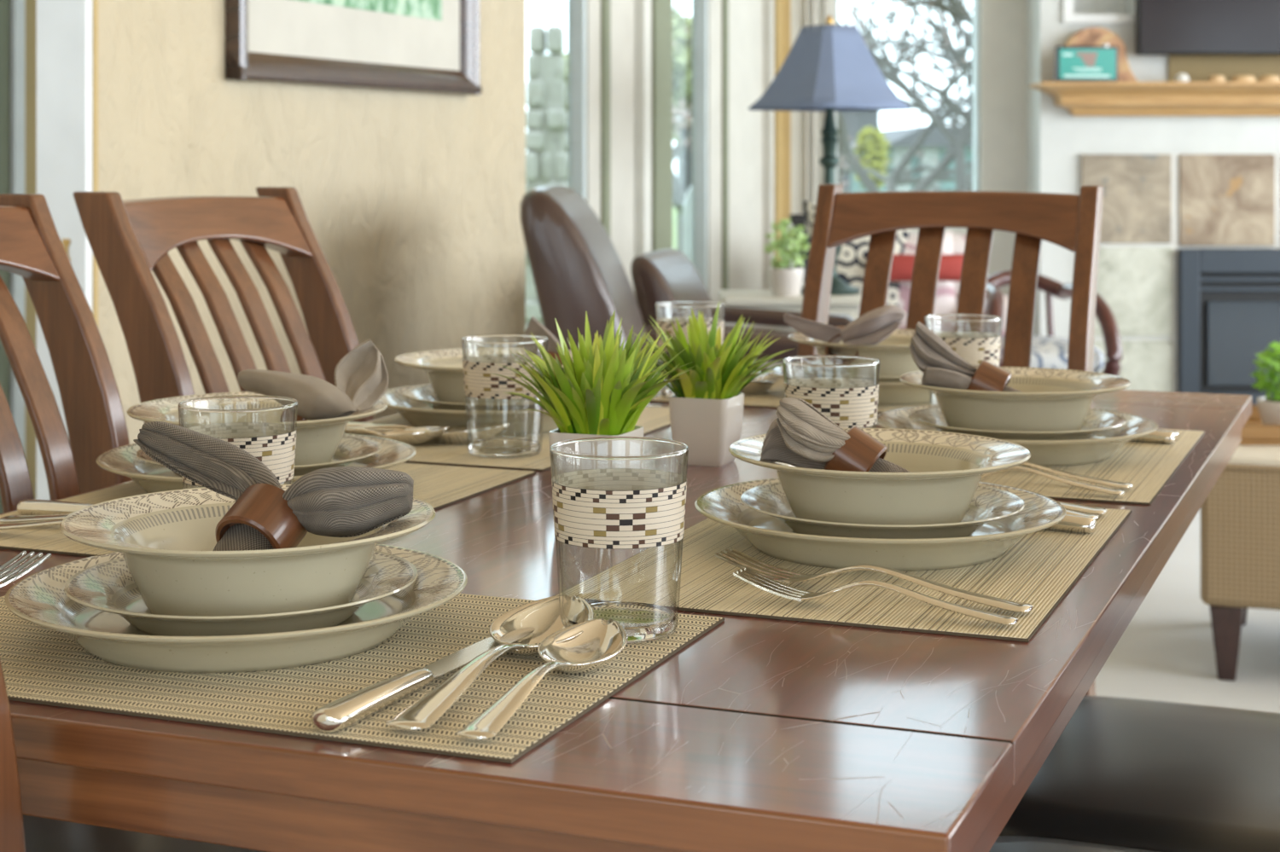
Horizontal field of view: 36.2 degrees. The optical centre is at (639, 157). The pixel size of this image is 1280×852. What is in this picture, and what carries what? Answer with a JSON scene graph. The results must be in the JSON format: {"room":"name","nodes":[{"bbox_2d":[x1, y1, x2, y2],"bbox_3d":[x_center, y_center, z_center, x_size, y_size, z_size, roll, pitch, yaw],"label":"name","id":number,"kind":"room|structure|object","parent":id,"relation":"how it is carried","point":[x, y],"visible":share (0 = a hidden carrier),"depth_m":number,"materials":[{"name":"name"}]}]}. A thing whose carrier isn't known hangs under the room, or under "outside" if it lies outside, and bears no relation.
{"room":"dining room","nodes":[
{"label":"dining room","id":0,"kind":"room"},
{"bbox_2d":[24,0,36,499],"bbox_3d":[-2.611,-0.240,3.568,0.100,2.600,10.000,0,0,22],"label":"wall","id":1,"kind":"structure","parent":0,"point":[30,5],"depth_m":5.61,"materials":[{"name":"paint"}]},
{"bbox_2d":[0,0,9,514],"bbox_3d":[-1.819,-0.090,5.390,0.030,2.300,0.210,0,0,22],"label":"door","id":2,"kind":"structure","parent":1,"relation":"in","point":[4,4],"depth_m":5.46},
{"bbox_2d":[9,0,24,453],"bbox_3d":[-1.764,-0.240,5.516,0.040,2.600,0.043,0,0,22],"label":"door frame","id":3,"kind":"structure","parent":1,"relation":"attached to","point":[16,7],"depth_m":5.50,"materials":[{"name":"white paint"}]},
{"bbox_2d":[98,0,525,444],"bbox_3d":[-1.830,-0.590,1.459,0.094,3.300,8.053,0,0,22],"label":"wall","id":4,"kind":"structure","parent":0,"point":[410,200],"depth_m":4.33,"materials":[{"name":"paint"}]},
{"bbox_2d":[36,0,93,500],"bbox_3d":[-1.198,0.010,3.037,0.106,2.100,0.970,0,0,22],"label":"door","id":5,"kind":"structure","parent":4,"relation":"in","point":[64,27],"depth_m":3.47,"materials":[{"name":"white paint"}]},
{"bbox_2d":[93,0,98,327],"bbox_3d":[-0.972,-0.020,3.475,0.015,2.160,0.012,0,0,22],"label":"trim","id":6,"kind":"structure","parent":4,"relation":"attached to","point":[95,2],"depth_m":3.47,"materials":[{"name":"paint"}]},
{"bbox_2d":[225,0,482,95],"bbox_3d":[-0.606,-0.616,4.360,0.041,0.920,1.064,0,0,22],"label":"framed picture","id":7,"kind":"object","parent":4,"relation":"attached to","point":[427,46],"visible":1,"depth_m":4.33,"materials":[{"name":"brown wood"}]},
{"bbox_2d":[297,0,442,20],"bbox_3d":[-0.608,-0.593,4.385,0.001,0.525,0.709,0,0,22],"label":"print","id":8,"kind":"object","parent":7,"relation":"attached to","point":[367,9],"depth_m":4.43},
{"bbox_2d":[378,426,448,445],"bbox_3d":[-0.234,0.288,2.028,0.074,0.021,0.051,0,0,12],"label":"bowl","id":9,"kind":"object","parent":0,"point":[416,436],"depth_m":2.01,"materials":[{"name":"silver metal"}]},
{"bbox_2d":[570,0,762,308],"bbox_3d":[0.082,-0.590,6.232,0.055,3.300,2.231,0,0,22],"label":"piers","id":10,"kind":"object","parent":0,"point":[745,16],"visible":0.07,"depth_m":6.58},
{"bbox_2d":[568,0,586,200],"bbox_3d":[-0.254,-0.190,5.394,0.047,1.740,0.426,0,0,22],"label":"trim","id":11,"kind":"structure","parent":10,"relation":"attached to","point":[578,25],"depth_m":5.57,"materials":[{"name":"white wood"}]},
{"bbox_2d":[600,0,610,238],"bbox_3d":[-0.100,-0.590,5.681,0.012,3.300,0.045,0,0,22],"label":"trim","id":12,"kind":"structure","parent":10,"relation":"attached to","point":[605,4],"depth_m":5.66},
{"bbox_2d":[634,0,651,300],"bbox_3d":[0.009,-0.590,5.931,0.030,3.300,0.056,0,0,22],"label":"trim","id":13,"kind":"structure","parent":10,"relation":"attached to","point":[642,8],"depth_m":5.91,"materials":[{"name":"grey paint"}]},
{"bbox_2d":[651,0,658,251],"bbox_3d":[0.048,-0.590,6.054,0.012,3.300,0.029,0,0,22],"label":"trim","id":14,"kind":"structure","parent":10,"relation":"attached to","point":[654,2],"depth_m":6.04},
{"bbox_2d":[658,0,672,250],"bbox_3d":[0.075,-0.590,6.131,0.006,3.300,0.135,0,0,22],"label":"window frame","id":15,"kind":"structure","parent":10,"relation":"attached to","point":[665,6],"depth_m":6.12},
{"bbox_2d":[692,0,707,290],"bbox_3d":[0.136,-0.190,6.379,0.047,1.740,0.371,0,0,22],"label":"window","id":16,"kind":"structure","parent":10,"relation":"attached to","point":[700,51],"depth_m":6.53,"materials":[{"name":"white wood"}]},
{"bbox_2d":[721,0,728,306],"bbox_3d":[0.290,-0.590,6.666,0.012,3.300,0.035,0,0,22],"label":"trim","id":17,"kind":"structure","parent":10,"relation":"attached to","point":[724,2],"depth_m":6.65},
{"bbox_2d":[790,0,1026,296],"bbox_3d":[3.446,-0.590,7.325,5.909,3.300,0.150,0,0,0],"label":"wall","id":18,"kind":"structure","parent":0,"point":[1003,23],"depth_m":7.25,"materials":[{"name":"grey paint"}]},
{"bbox_2d":[762,0,773,290],"bbox_3d":[0.465,-0.590,7.083,0.030,3.300,0.040,0,0,22],"label":"trim","id":19,"kind":"structure","parent":18,"relation":"attached to","point":[768,5],"depth_m":7.07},
{"bbox_2d":[773,0,783,267],"bbox_3d":[0.507,-0.590,7.203,0.020,3.300,0.072,0,0,22],"label":"trim","id":20,"kind":"structure","parent":18,"relation":"attached to","point":[778,4],"depth_m":7.18,"materials":[{"name":"paint"}]},
{"bbox_2d":[835,0,979,191],"bbox_3d":[0.994,-0.400,7.325,0.541,1.320,0.090,0,0,0],"label":"window","id":21,"kind":"structure","parent":18,"relation":"in","point":[975,2],"depth_m":7.28,"materials":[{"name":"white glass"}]},
{"bbox_2d":[1026,0,1279,337],"bbox_3d":[3.016,-0.590,7.125,3.168,3.300,0.250,0,0,0],"label":"wall","id":22,"kind":"structure","parent":0,"point":[1056,138],"depth_m":7.00,"materials":[{"name":"paint"}]},
{"bbox_2d":[1029,81,1279,116],"bbox_3d":[2.896,-0.207,6.892,3.007,0.115,0.214,0,0,0],"label":"mantel shelf","id":23,"kind":"object","parent":22,"relation":"attached to","point":[1079,98],"visible":1,"depth_m":6.88,"materials":[{"name":"brown wood"}]},
{"bbox_2d":[1054,43,1117,81],"bbox_3d":[1.559,-0.333,6.878,0.224,0.136,0.087,0,0,-7],"label":"decorative sign","id":24,"kind":"object","parent":23,"relation":"on","point":[1072,63],"visible":0.95,"depth_m":6.84,"materials":[{"name":"teal plastic"}]},
{"bbox_2d":[1064,27,1137,81],"bbox_3d":[1.636,-0.364,6.965,0.268,0.200,0.040,0,0,0],"label":"wood slice","id":25,"kind":"object","parent":23,"relation":"on","point":[1091,36],"visible":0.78,"depth_m":6.94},
{"bbox_2d":[1078,153,1279,405],"bbox_3d":[2.276,0.477,6.970,1.413,0.986,0.060,0,0,0],"label":"fireplace","id":26,"kind":"object","parent":22,"relation":"attached to","point":[1189,273],"visible":0.66,"depth_m":6.98,"materials":[{"name":"beige stone"}]},
{"bbox_2d":[1134,0,1279,55],"bbox_3d":[2.377,-0.725,6.947,1.240,0.720,0.101,0,0,0],"label":"television","id":27,"kind":"object","parent":22,"relation":"attached to","point":[1162,27],"visible":1,"depth_m":6.90,"materials":[{"name":"black plastic"}]},
{"bbox_2d":[1168,55,1279,81],"bbox_3d":[2.301,-0.333,6.994,0.823,0.137,0.012,0,0,0],"label":"trim","id":28,"kind":"structure","parent":22,"relation":"attached to","point":[1198,68],"depth_m":6.99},
{"bbox_2d":[1094,508,1279,713],"bbox_3d":[-1.250,1.085,2.750,15.500,0.050,13.500,0,0,0],"label":"floor","id":29,"kind":"structure","parent":0,"point":[1166,653],"depth_m":4.20,"materials":[{"name":"carpet"}]},
{"bbox_2d":[0,659,25,851],"bbox_3d":[-0.469,0.549,1.190,0.453,1.022,0.536,0,0,22],"label":"dining chair","id":30,"kind":"object","parent":29,"relation":"on","point":[12,836],"visible":1,"depth_m":1.01,"materials":[{"name":"brown wood"}]},
{"bbox_2d":[0,193,264,851],"bbox_3d":[-0.499,0.549,1.805,0.536,1.022,0.453,0,0,22],"label":"dining chair","id":31,"kind":"object","parent":29,"relation":"on","point":[32,248],"visible":0.38,"depth_m":2.01,"materials":[{"name":"brown wood"}]},
{"bbox_2d":[73,186,373,423],"bbox_3d":[-0.318,0.549,2.289,0.536,1.022,0.453,0,0,22],"label":"dining chair","id":32,"kind":"object","parent":29,"relation":"on","point":[128,240],"visible":0.35,"depth_m":2.32,"materials":[{"name":"brown wood"}]},
{"bbox_2d":[0,369,1251,851],"bbox_3d":[0.029,0.680,1.839,0.918,0.759,1.730,0,0,22],"label":"dining table","id":33,"kind":"object","parent":29,"relation":"on","point":[758,735],"visible":0.41,"depth_m":1.03,"materials":[{"name":"brown wood"}]},
{"bbox_2d":[0,463,535,557],"bbox_3d":[-0.336,0.299,1.696,0.322,0.002,0.476,0,0,22],"label":"placemat","id":34,"kind":"object","parent":33,"relation":"on","point":[439,486],"visible":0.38,"depth_m":1.74,"materials":[{"name":"fabric"}]},
{"bbox_2d":[178,395,297,487],"bbox_3d":[-0.298,0.239,1.451,0.087,0.116,0.087,0,0,-32],"label":"tumbler","id":35,"kind":"object","parent":34,"relation":"on","point":[274,445],"visible":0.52,"depth_m":1.44,"materials":[{"name":"clear glass"}]},
{"bbox_2d":[95,433,416,494],"bbox_3d":[-0.343,0.282,1.761,0.282,0.032,0.282,0,0,-30],"label":"dinner plate","id":36,"kind":"object","parent":34,"relation":"on","point":[124,461],"visible":0.27,"depth_m":1.76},
{"bbox_2d":[136,435,381,477],"bbox_3d":[-0.341,0.275,1.759,0.216,0.026,0.216,0,0,20],"label":"salad plate","id":37,"kind":"object","parent":36,"relation":"on","point":[351,449],"visible":0.2,"depth_m":1.77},
{"bbox_2d":[126,391,387,465],"bbox_3d":[-0.343,0.252,1.761,0.230,0.056,0.230,0,0,7],"label":"soup bowl","id":38,"kind":"object","parent":37,"relation":"on","point":[317,441],"visible":0.37,"depth_m":1.76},
{"bbox_2d":[237,339,388,420],"bbox_3d":[-0.294,0.198,1.739,0.127,0.063,0.134,0,0,0],"label":"cloth napkin","id":39,"kind":"object","parent":38,"relation":"in","point":[361,376],"visible":0.98,"depth_m":1.72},
{"bbox_2d":[0,593,724,763],"bbox_3d":[-0.226,0.299,1.206,0.476,0.002,0.322,0,0,22],"label":"placemat","id":40,"kind":"object","parent":33,"relation":"on","point":[41,666],"visible":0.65,"depth_m":1.10,"materials":[{"name":"fabric"}]},
{"bbox_2d":[4,543,467,673],"bbox_3d":[-0.250,0.282,1.226,0.282,0.032,0.282,0,0,22],"label":"dinner plate","id":41,"kind":"object","parent":40,"relation":"on","point":[40,599],"visible":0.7,"depth_m":1.15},
{"bbox_2d":[64,550,418,636],"bbox_3d":[-0.248,0.275,1.224,0.216,0.026,0.216,0,0,-18],"label":"salad plate","id":42,"kind":"object","parent":41,"relation":"on","point":[109,586],"visible":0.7,"depth_m":1.18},
{"bbox_2d":[59,484,435,616],"bbox_3d":[-0.244,0.252,1.226,0.230,0.056,0.230,0,0,8],"label":"soup bowl","id":43,"kind":"object","parent":42,"relation":"on","point":[166,541],"visible":0.8,"depth_m":1.17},
{"bbox_2d":[215,483,307,549],"bbox_3d":[-0.231,0.227,1.194,0.046,0.056,0.051,0,0,24],"label":"napkin ring","id":44,"kind":"object","parent":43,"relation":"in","point":[263,508],"visible":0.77,"depth_m":1.18,"materials":[{"name":"brown wood"}]},
{"bbox_2d":[133,421,413,551],"bbox_3d":[-0.243,0.214,1.220,0.198,0.090,0.100,0,0,15],"label":"cloth napkin","id":45,"kind":"object","parent":43,"relation":"in","point":[339,502],"visible":0.85,"depth_m":1.21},
{"bbox_2d":[310,627,535,733],"bbox_3d":[-0.116,0.291,1.113,0.021,0.013,0.229,0,0,25],"label":"table knife","id":46,"kind":"object","parent":40,"relation":"on","point":[341,713],"visible":0.99,"depth_m":1.06,"materials":[{"name":"silver metal"}]},
{"bbox_2d":[385,594,593,730],"bbox_3d":[-0.082,0.288,1.122,0.061,0.025,0.243,0,0,19],"label":"soup spoon","id":47,"kind":"object","parent":40,"relation":"on","point":[543,614],"visible":0.91,"depth_m":1.16,"materials":[{"name":"silver metal"}]},
{"bbox_2d":[488,594,593,657],"bbox_3d":[-0.058,0.288,1.195,0.061,0.025,0.089,0,0,19],"label":"bowl","id":48,"kind":"object","parent":47,"relation":"attached to","point":[543,614],"depth_m":1.21,"materials":[{"name":"silver metal"}]},
{"bbox_2d":[456,618,628,739],"bbox_3d":[-0.052,0.288,1.086,0.051,0.021,0.201,0,0,19],"label":"teaspoon","id":49,"kind":"object","parent":40,"relation":"on","point":[602,641],"visible":1,"depth_m":1.13,"materials":[{"name":"silver metal"}]},
{"bbox_2d":[537,618,628,674],"bbox_3d":[-0.032,0.288,1.146,0.051,0.021,0.074,0,0,19],"label":"bowl","id":50,"kind":"object","parent":49,"relation":"attached to","point":[602,641],"depth_m":1.16,"materials":[{"name":"silver metal"}]},
{"bbox_2d":[549,436,688,644],"bbox_3d":[-0.013,0.239,1.230,0.087,0.116,0.087,0,0,-31],"label":"tumbler","id":51,"kind":"object","parent":40,"relation":"on","point":[607,509],"visible":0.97,"depth_m":1.20,"materials":[{"name":"clear glass"}]},
{"bbox_2d":[366,407,670,471],"bbox_3d":[-0.155,0.299,2.151,0.322,0.002,0.476,0,0,22],"label":"placemat","id":52,"kind":"object","parent":33,"relation":"on","point":[652,419],"visible":0.24,"depth_m":1.97,"materials":[{"name":"fabric"}]},
{"bbox_2d":[344,426,448,445],"bbox_3d":[-0.297,0.288,2.041,0.201,0.021,0.051,0,0,12],"label":"teaspoon","id":53,"kind":"object","parent":52,"relation":"on","point":[416,436],"visible":0.66,"depth_m":2.02,"materials":[{"name":"silver metal"}]},
{"bbox_2d":[346,423,509,444],"bbox_3d":[-0.254,0.288,2.063,0.243,0.025,0.061,0,0,15],"label":"soup spoon","id":54,"kind":"object","parent":52,"relation":"on","point":[457,434],"visible":0.72,"depth_m":2.03,"materials":[{"name":"silver metal"}]},
{"bbox_2d":[433,423,509,444],"bbox_3d":[-0.180,0.288,2.043,0.089,0.025,0.061,0,0,15],"label":"bowl","id":55,"kind":"object","parent":54,"relation":"attached to","point":[457,434],"depth_m":2.02,"materials":[{"name":"silver metal"}]},
{"bbox_2d":[379,384,558,435],"bbox_3d":[-0.160,0.282,2.194,0.282,0.032,0.282,0,0,43],"label":"dinner plate","id":56,"kind":"object","parent":52,"relation":"on","point":[417,414],"visible":0.41,"depth_m":2.09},
{"bbox_2d":[401,384,543,411],"bbox_3d":[-0.158,0.275,2.192,0.216,0.026,0.216,0,0,3],"label":"salad plate","id":57,"kind":"object","parent":56,"relation":"on","point":[425,394],"visible":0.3,"depth_m":2.11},
{"bbox_2d":[394,347,572,403],"bbox_3d":[-0.160,0.252,2.194,0.230,0.056,0.230,0,0,-44],"label":"soup bowl","id":58,"kind":"object","parent":57,"relation":"on","point":[444,369],"visible":0.41,"depth_m":2.16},
{"bbox_2d":[461,334,548,458],"bbox_3d":[-0.136,0.239,1.969,0.087,0.116,0.087,0,0,5],"label":"tumbler","id":59,"kind":"object","parent":52,"relation":"on","point":[480,382],"visible":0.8,"depth_m":1.94,"materials":[{"name":"clear glass"}]},
{"bbox_2d":[492,310,694,477],"bbox_3d":[-0.038,0.215,1.641,0.172,0.169,0.179,0,0,2],"label":"potted grass","id":60,"kind":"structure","parent":33,"relation":"on","point":[605,389],"depth_m":1.62,"materials":[{"name":"plant"}]},
{"bbox_2d":[548,425,643,477],"bbox_3d":[-0.036,0.264,1.650,0.065,0.071,0.065,0,0,22],"label":"pot","id":61,"kind":"object","parent":60,"relation":"attached to","point":[562,464],"depth_m":1.62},
{"bbox_2d":[619,302,800,466],"bbox_3d":[0.054,0.220,1.922,0.183,0.160,0.165,0,0,26],"label":"potted grass","id":62,"kind":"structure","parent":33,"relation":"on","point":[706,410],"depth_m":1.90,"materials":[{"name":"plant"}]},
{"bbox_2d":[669,392,744,466],"bbox_3d":[0.066,0.267,1.927,0.061,0.066,0.061,0,0,22],"label":"pot","id":63,"kind":"object","parent":62,"relation":"attached to","point":[708,423],"depth_m":1.90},
{"bbox_2d":[650,375,937,413],"bbox_3d":[0.288,0.299,2.468,0.476,0.002,0.322,0,0,22],"label":"placemat","id":64,"kind":"object","parent":33,"relation":"on","point":[770,398],"visible":0.02,"depth_m":2.41,"materials":[{"name":"fabric"}]},
{"bbox_2d":[768,360,937,405],"bbox_3d":[0.301,0.282,2.452,0.282,0.032,0.282,0,0,26],"label":"dinner plate","id":65,"kind":"object","parent":64,"relation":"on","point":[889,393],"visible":0.16,"depth_m":2.35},
{"bbox_2d":[795,360,901,383],"bbox_3d":[0.303,0.275,2.450,0.216,0.026,0.216,0,0,-14],"label":"salad plate","id":66,"kind":"object","parent":65,"relation":"on","point":[817,371],"visible":0.2,"depth_m":2.37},
{"bbox_2d":[788,328,943,376],"bbox_3d":[0.301,0.252,2.452,0.230,0.056,0.230,0,0,29],"label":"soup bowl","id":67,"kind":"object","parent":66,"relation":"on","point":[894,355],"visible":0.34,"depth_m":2.38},
{"bbox_2d":[783,305,905,346],"bbox_3d":[0.246,0.202,2.362,0.150,0.052,0.046,0,0,22],"label":"cloth napkin","id":68,"kind":"object","parent":67,"relation":"in","point":[875,326],"visible":1,"depth_m":2.34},
{"bbox_2d":[782,354,880,428],"bbox_3d":[0.172,0.239,1.758,0.087,0.116,0.087,0,0,29],"label":"tumbler","id":69,"kind":"object","parent":33,"relation":"on","point":[849,403],"visible":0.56,"depth_m":1.73,"materials":[{"name":"clear glass"}]},
{"bbox_2d":[554,508,1131,642],"bbox_3d":[0.178,0.299,1.492,0.322,0.002,0.476,0,0,22],"label":"placemat","id":70,"kind":"object","parent":33,"relation":"on","point":[1040,568],"visible":0.52,"depth_m":1.36,"materials":[{"name":"fabric"}]},
{"bbox_2d":[715,547,1033,612],"bbox_3d":[0.156,0.286,1.329,0.226,0.019,0.028,0,0,31],"label":"fork","id":71,"kind":"object","parent":70,"relation":"on","point":[741,561],"visible":0.99,"depth_m":1.33,"materials":[{"name":"silver metal"}]},
{"bbox_2d":[733,567,1018,625],"bbox_3d":[0.152,0.286,1.280,0.191,0.019,0.024,0,0,27],"label":"fork","id":72,"kind":"object","parent":70,"relation":"on","point":[759,581],"visible":1,"depth_m":1.28,"materials":[{"name":"silver metal"}]},
{"bbox_2d":[694,477,1066,571],"bbox_3d":[0.183,0.282,1.504,0.282,0.032,0.282,0,0,4],"label":"dinner plate","id":73,"kind":"object","parent":70,"relation":"on","point":[770,536],"visible":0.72,"depth_m":1.42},
{"bbox_2d":[740,482,1024,539],"bbox_3d":[0.185,0.275,1.502,0.216,0.026,0.216,0,0,-36],"label":"salad plate","id":74,"kind":"object","parent":73,"relation":"on","point":[988,504],"visible":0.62,"depth_m":1.45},
{"bbox_2d":[728,428,1030,525],"bbox_3d":[0.183,0.252,1.504,0.230,0.056,0.230,0,0,-32],"label":"soup bowl","id":75,"kind":"object","parent":74,"relation":"on","point":[946,469],"visible":0.84,"depth_m":1.45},
{"bbox_2d":[760,397,910,472],"bbox_3d":[0.148,0.214,1.470,0.116,0.074,0.064,0,0,-16],"label":"cloth napkin","id":76,"kind":"object","parent":75,"relation":"in","point":[800,435],"visible":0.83,"depth_m":1.44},
{"bbox_2d":[760,419,826,470],"bbox_3d":[0.121,0.220,1.481,0.071,0.045,0.029,0,0,-21],"label":"drape","id":77,"kind":"object","parent":76,"relation":"attached to","point":[774,448],"depth_m":1.47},
{"bbox_2d":[823,426,887,471],"bbox_3d":[0.161,0.228,1.468,0.047,0.052,0.045,0,0,21],"label":"napkin ring","id":78,"kind":"object","parent":75,"relation":"in","point":[860,452],"visible":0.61,"depth_m":1.45,"materials":[{"name":"brown wood"}]},
{"bbox_2d":[924,314,1001,403],"bbox_3d":[0.368,0.239,2.232,0.087,0.116,0.087,0,0,12],"label":"tumbler","id":79,"kind":"object","parent":33,"relation":"on","point":[974,347],"visible":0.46,"depth_m":2.20,"materials":[{"name":"clear glass"}]},
{"bbox_2d":[979,429,1204,505],"bbox_3d":[0.379,0.299,1.970,0.322,0.002,0.476,0,0,22],"label":"placemat","id":80,"kind":"object","parent":33,"relation":"on","point":[1149,467],"visible":0.42,"depth_m":1.84,"materials":[{"name":"fabric"}]},
{"bbox_2d":[876,404,1157,466],"bbox_3d":[0.378,0.282,1.980,0.282,0.032,0.282,0,0,-13],"label":"dinner plate","id":81,"kind":"object","parent":80,"relation":"on","point":[1104,445],"visible":0.36,"depth_m":1.89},
{"bbox_2d":[907,406,1126,440],"bbox_3d":[0.380,0.275,1.978,0.216,0.026,0.216,0,0,37],"label":"salad plate","id":82,"kind":"object","parent":81,"relation":"on","point":[1096,421],"visible":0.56,"depth_m":1.92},
{"bbox_2d":[899,366,1130,431],"bbox_3d":[0.378,0.252,1.980,0.230,0.056,0.230,0,0,4],"label":"soup bowl","id":83,"kind":"object","parent":82,"relation":"on","point":[1050,399],"visible":0.75,"depth_m":1.92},
{"bbox_2d":[908,321,1022,392],"bbox_3d":[0.333,0.205,1.940,0.133,0.084,0.060,0,0,0],"label":"cloth napkin","id":84,"kind":"object","parent":83,"relation":"in","point":[940,366],"visible":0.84,"depth_m":1.94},
{"bbox_2d":[520,185,798,374],"bbox_3d":[0.174,0.560,4.250,0.818,1.000,0.820,0,0,3],"label":"leather armchair","id":85,"kind":"object","parent":29,"relation":"on","point":[577,269],"visible":0.23,"depth_m":3.95,"materials":[{"name":"brown leather"}]},
{"bbox_2d":[630,249,854,333],"bbox_3d":[0.298,0.650,5.001,0.573,0.820,0.574,0,0,13],"label":"leather armchair","id":86,"kind":"object","parent":29,"relation":"on","point":[664,275],"visible":0.15,"depth_m":4.94,"materials":[{"name":"brown leather"}]},
{"bbox_2d":[718,290,861,319],"bbox_3d":[0.430,0.725,5.600,0.394,0.671,0.360,0,0,0],"label":"console table","id":87,"kind":"object","parent":29,"relation":"on","point":[839,305],"visible":0.2,"depth_m":5.46,"materials":[{"name":"beige paint"}]},
{"bbox_2d":[763,218,810,296],"bbox_3d":[0.415,0.280,5.520,0.136,0.218,0.135,0,0,0],"label":"potted plant","id":88,"kind":"object","parent":87,"relation":"on","point":[786,281],"visible":1,"depth_m":5.49,"materials":[{"name":"green plant"}]},
{"bbox_2d":[747,14,911,295],"bbox_3d":[0.545,-0.012,5.620,0.378,0.802,0.378,0,0,-36],"label":"table lamp","id":89,"kind":"object","parent":87,"relation":"on","point":[829,68],"visible":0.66,"depth_m":5.54,"materials":[{"name":"fabric"}]},
{"bbox_2d":[859,233,1008,336],"bbox_3d":[0.889,0.660,6.429,0.641,0.800,0.682,0,0,0],"label":"patterned sofa","id":90,"kind":"object","parent":29,"relation":"on","point":[958,241],"visible":0.06,"depth_m":6.55,"materials":[{"name":"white fabric"}]},
{"bbox_2d":[802,200,909,307],"bbox_3d":[0.687,0.348,6.250,0.399,0.422,0.174,0,0,-7],"label":"throw pillow","id":91,"kind":"object","parent":90,"relation":"on","point":[851,262],"visible":0.15,"depth_m":6.19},
{"bbox_2d":[890,254,963,281],"bbox_3d":[0.889,0.345,6.150,0.340,0.089,0.095,0,0,4],"label":"lumbar pillow","id":92,"kind":"object","parent":90,"relation":"on","point":[902,264],"visible":0.38,"depth_m":6.11,"materials":[{"name":"red fabric"}]},
{"bbox_2d":[897,231,957,331],"bbox_3d":[0.867,0.407,6.270,0.304,0.344,0.165,0,0,-7],"label":"throw pillow","id":93,"kind":"object","parent":90,"relation":"on","point":[945,303],"visible":0.26,"depth_m":6.21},
{"bbox_2d":[797,184,1103,696],"bbox_3d":[0.363,0.549,2.554,0.453,1.022,0.536,0,0,22],"label":"dining chair","id":94,"kind":"object","parent":29,"relation":"on","point":[1073,223],"visible":0.32,"depth_m":2.73,"materials":[{"name":"brown wood"}]},
{"bbox_2d":[982,270,1122,376],"bbox_3d":[1.090,0.693,5.422,0.360,0.734,0.580,0,0,0],"label":"armchair","id":95,"kind":"object","parent":29,"relation":"on","point":[1049,352],"visible":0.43,"depth_m":5.20,"materials":[{"name":"white fabric"}]},
{"bbox_2d":[1001,336,1103,372],"bbox_3d":[1.090,0.538,5.400,0.317,0.072,0.500,0,0,0],"label":"seat cushion","id":96,"kind":"object","parent":95,"relation":"on","point":[1047,352],"depth_m":5.18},
{"bbox_2d":[989,836,1157,851],"bbox_3d":[0.441,0.549,1.450,0.536,1.022,0.453,0,0,22],"label":"dining chair","id":97,"kind":"object","parent":29,"relation":"on","point":[1003,844],"visible":0.6,"depth_m":1.68,"materials":[{"name":"brown wood"}]},
{"bbox_2d":[999,696,1279,851],"bbox_3d":[0.613,0.549,1.898,0.536,1.022,0.453,0,0,22],"label":"dining chair","id":98,"kind":"object","parent":29,"relation":"on","point":[1146,775],"visible":0.67,"depth_m":1.84,"materials":[{"name":"black leather"}]},
{"bbox_2d":[1200,444,1279,681],"bbox_3d":[1.725,0.832,4.056,1.050,0.456,0.603,0,0,19],"label":"ottoman","id":99,"kind":"object","parent":29,"relation":"on","point":[1240,516],"visible":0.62,"depth_m":3.93,"materials":[{"name":"beige fabric"}]},
{"bbox_2d":[1200,469,1279,610],"bbox_3d":[1.725,0.761,4.058,1.050,0.289,0.600,0,0,19],"label":"cushion","id":100,"kind":"object","parent":99,"relation":"on","point":[1240,516],"depth_m":3.92,"materials":[{"name":"beige fabric"}]},
{"bbox_2d":[1239,405,1279,445],"bbox_3d":[1.560,0.583,4.280,0.600,0.042,0.340,0,0,0],"label":"wooden tray","id":101,"kind":"object","parent":99,"relation":"on","point":[1253,433],"visible":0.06,"depth_m":4.11,"materials":[{"name":"brown wood"}]},
{"bbox_2d":[1250,341,1279,424],"bbox_3d":[1.410,0.493,4.250,0.157,0.199,0.163,0,0,0],"label":"potted plant","id":102,"kind":"object","parent":101,"relation":"on","point":[1268,406],"visible":0.97,"depth_m":4.24,"materials":[{"name":"green plant"}]},
{"label":"outside","id":103,"kind":"structure","parent":0,"visible":0},
{"bbox_2d":[672,205,677,250],"bbox_3d":[2.500,1.785,49.000,85.000,0.050,82.000,0,0,0],"label":"ground","id":104,"kind":"structure","parent":103,"point":[674,211],"depth_m":48.45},
{"bbox_2d":[672,0,972,192],"bbox_3d":[1.581,0.214,11.167,2.626,3.100,2.436,0,0,-38],"label":"tree","id":105,"kind":"object","parent":104,"relation":"on","point":[957,11],"visible":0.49,"depth_m":11.19,"materials":[{"name":"grey plant"}]},
{"bbox_2d":[849,126,972,192],"bbox_3d":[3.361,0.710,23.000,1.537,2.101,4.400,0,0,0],"label":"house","id":106,"kind":"structure","parent":104,"relation":"on","point":[902,140],"depth_m":20.92,"materials":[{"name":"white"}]},
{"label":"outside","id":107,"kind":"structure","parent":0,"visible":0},
{"bbox_3d":[-17.229,1.760,16.353,42.588,0.040,35.684,0,0,0],"label":"ground","id":108,"kind":"structure","parent":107,"visible":0},
{"bbox_2d":[525,25,568,330],"bbox_3d":[-0.669,0.411,13.976,0.364,2.698,0.352,0,0,0],"label":"stone pillar","id":109,"kind":"structure","parent":108,"relation":"on","point":[546,116],"depth_m":13.88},
{"bbox_2d":[562,3,692,183],"bbox_3d":[-0.105,-0.136,22.675,2.124,3.835,3.347,0,0,0],"label":"tree","id":110,"kind":"object","parent":108,"relation":"on","point":[682,58],"visible":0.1,"depth_m":22.31,"materials":[{"name":"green plant"}]},
{"bbox_2d":[853,125,891,191],"bbox_3d":[2.128,0.730,18.008,0.376,2.060,0.361,0,0,0],"label":"shrub","id":111,"kind":"object","parent":108,"relation":"on","point":[876,157],"visible":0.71,"depth_m":17.93,"materials":[{"name":"green plant"}]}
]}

